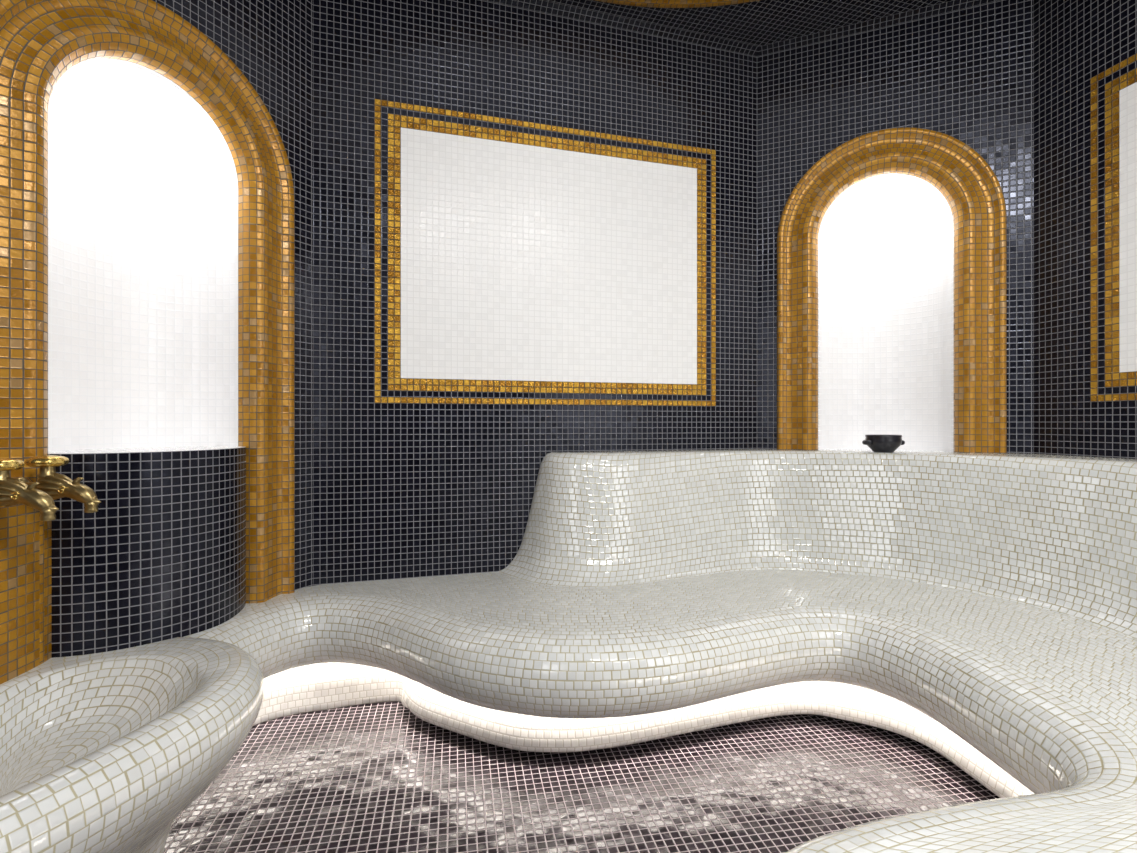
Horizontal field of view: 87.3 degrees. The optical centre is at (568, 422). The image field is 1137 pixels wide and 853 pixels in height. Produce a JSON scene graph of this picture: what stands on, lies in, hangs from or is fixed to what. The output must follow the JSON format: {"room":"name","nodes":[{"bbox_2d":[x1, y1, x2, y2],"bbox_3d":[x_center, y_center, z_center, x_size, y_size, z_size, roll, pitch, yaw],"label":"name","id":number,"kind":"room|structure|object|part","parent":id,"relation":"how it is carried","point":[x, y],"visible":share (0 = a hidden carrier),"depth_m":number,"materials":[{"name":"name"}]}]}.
{"room":"spa","nodes":[
{"label":"spa","id":0,"kind":"room"},
{"bbox_2d":[153,0,312,589],"bbox_3d":[-1.062,-0.477,1.556,0.001,2.105,0.930,0,0,28],"label":"wall","id":1,"kind":"structure","parent":0,"point":[270,42],"depth_m":1.92,"materials":[{"name":"black tile"}]},
{"bbox_2d":[0,0,294,683],"bbox_3d":[-1.196,-0.265,1.387,0.356,1.640,1.179,0,0,21],"label":"arched niche","id":2,"kind":"object","parent":1,"relation":"attached to","point":[147,201],"visible":0.97,"depth_m":1.59,"materials":[{"name":"white tile"}]},
{"bbox_2d":[0,458,58,520],"bbox_3d":[-1.075,0.129,1.157,0.171,0.120,0.071,0,0,0],"label":"tap","id":3,"kind":"object","parent":2,"relation":"attached to","point":[12,491],"visible":1,"depth_m":1.15,"materials":[{"name":"gold metal"}]},
{"bbox_3d":[-1.103,0.120,1.157,0.035,0.080,0.035,0,0,0],"label":"stem","id":4,"kind":"part","parent":3,"relation":"part of","materials":[{"name":"gold metal"}]},
{"bbox_3d":[-1.103,0.080,1.157,0.067,0.024,0.067,0,0,23],"label":"knob","id":5,"kind":"part","parent":3,"relation":"part of","materials":[{"name":"gold metal"}]},
{"bbox_3d":[-1.055,0.140,1.157,0.108,0.069,0.057,0,0,0],"label":"spout","id":6,"kind":"part","parent":3,"relation":"part of","materials":[{"name":"gold metal"}]},
{"bbox_2d":[40,508,55,520],"bbox_3d":[-1.010,0.176,1.157,0.025,0.025,0.025,0,0,0],"label":"outlet","id":7,"kind":"object","parent":3,"relation":"attached to","point":[46,514],"depth_m":1.15,"materials":[{"name":"gold metal"}]},
{"bbox_2d":[17,455,100,512],"bbox_3d":[-1.075,0.129,1.262,0.171,0.120,0.071,0,0,0],"label":"tap","id":8,"kind":"object","parent":2,"relation":"attached to","point":[56,485],"visible":0.91,"depth_m":1.25,"materials":[{"name":"gold metal"}]},
{"bbox_3d":[-1.103,0.120,1.262,0.035,0.080,0.035,0,0,0],"label":"stem","id":9,"kind":"part","parent":8,"relation":"part of","materials":[{"name":"gold metal"}]},
{"bbox_3d":[-1.103,0.080,1.262,0.067,0.024,0.067,0,0,23],"label":"knob","id":10,"kind":"part","parent":8,"relation":"part of","materials":[{"name":"gold metal"}]},
{"bbox_3d":[-1.055,0.140,1.262,0.108,0.069,0.057,0,0,0],"label":"spout","id":11,"kind":"part","parent":8,"relation":"part of","materials":[{"name":"gold metal"}]},
{"bbox_2d":[84,501,98,512],"bbox_3d":[-1.010,0.176,1.262,0.025,0.025,0.025,0,0,0],"label":"outlet","id":12,"kind":"object","parent":8,"relation":"attached to","point":[90,506],"depth_m":1.25,"materials":[{"name":"gold metal"}]},
{"bbox_2d":[313,0,756,585],"bbox_3d":[-0.033,-0.477,2.213,1.694,2.105,0.001,0,0,-17],"label":"wall","id":13,"kind":"structure","parent":0,"point":[401,490],"depth_m":2.11,"materials":[{"name":"black tile"}]},
{"bbox_2d":[374,99,715,405],"bbox_3d":[-0.035,-0.584,2.221,1.308,1.032,0.023,0,0,-17],"label":"wall panel","id":14,"kind":"object","parent":13,"relation":"attached to","point":[516,261],"visible":1,"depth_m":2.19,"materials":[{"name":"tile"}]},
{"bbox_2d":[164,701,999,852],"bbox_3d":[0.225,0.930,0.850,3.650,0.001,3.500,0,0,0],"label":"floor","id":15,"kind":"structure","parent":0,"point":[379,777],"depth_m":1.50,"materials":[{"name":"tile"}]},
{"bbox_2d":[0,637,263,852],"bbox_3d":[-0.972,0.732,1.049,0.635,0.400,0.969,0,0,0],"label":"basin","id":16,"kind":"object","parent":15,"relation":"on","point":[102,752],"visible":0.98,"depth_m":1.14,"materials":[{"name":"tile"}]},
{"bbox_2d":[184,449,1136,852],"bbox_3d":[0.506,0.519,0.876,2.854,0.822,2.891,0,0,-16],"label":"tiled bench","id":17,"kind":"object","parent":15,"relation":"on","point":[979,610],"visible":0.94,"depth_m":1.71,"materials":[{"name":"tile"}]},
{"bbox_3d":[1.134,0.324,1.168,1.700,0.431,2.972,0,0,-26],"label":"backrest","id":18,"kind":"part","parent":17,"relation":"part of","materials":[{"name":"tile"}]},
{"bbox_2d":[862,435,904,452],"bbox_3d":[1.165,0.076,2.205,0.128,0.064,0.123,0,0,-43],"label":"bowl","id":19,"kind":"object","parent":17,"relation":"on","point":[876,443],"visible":1,"depth_m":2.16,"materials":[{"name":"black ceramic"}]},
{"bbox_3d":[1.101,0.072,2.205,0.022,0.018,0.054,0,0,0],"label":"lug handle","id":20,"kind":"part","parent":19,"relation":"part of","materials":[{"name":"black ceramic"}]},
{"bbox_2d":[486,0,997,55],"bbox_3d":[0.314,-1.521,0.820,3.264,0.018,2.867,0,0,-17],"label":"ceiling","id":21,"kind":"structure","parent":0,"point":[762,27],"depth_m":2.24,"materials":[{"name":"black tile"}]},
{"bbox_2d":[595,0,759,7],"bbox_3d":[0.390,-1.555,1.040,2.290,0.090,2.290,0,0,0],"label":"ring","id":22,"kind":"object","parent":21,"relation":"attached to","point":[640,3],"visible":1,"depth_m":2.15,"materials":[{"name":"gold metal"}]},
{"bbox_2d":[757,0,1032,453],"bbox_3d":[1.205,-0.477,2.276,0.930,2.105,0.001,0,0,23],"label":"wall","id":23,"kind":"structure","parent":0,"point":[966,74],"depth_m":2.24,"materials":[{"name":"black tile"}]},
{"bbox_2d":[777,127,1006,453],"bbox_3d":[1.241,-0.490,2.359,0.774,1.257,0.239,0,0,23],"label":"arched niche","id":24,"kind":"object","parent":23,"relation":"attached to","point":[892,245],"visible":0.96,"depth_m":2.37,"materials":[{"name":"white tile"}]},
{"bbox_3d":[1.218,0.108,2.340,0.449,0.001,0.308,0,0,0],"label":"niche sill","id":25,"kind":"part","parent":24,"relation":"part of","materials":[{"name":"white tile"}]},
{"bbox_2d":[1033,0,1136,458],"bbox_3d":[1.788,-0.477,1.260,0.001,2.105,1.694,0,0,-11],"label":"wall","id":26,"kind":"structure","parent":0,"point":[1075,41],"depth_m":1.98,"materials":[{"name":"black tile"}]},
{"bbox_2d":[1090,53,1136,401],"bbox_3d":[1.796,-0.584,1.262,0.023,1.032,1.308,0,0,-11],"label":"wall panel","id":27,"kind":"object","parent":26,"relation":"attached to","point":[1113,92],"visible":1,"depth_m":1.83,"materials":[{"name":"tile"}]}
]}

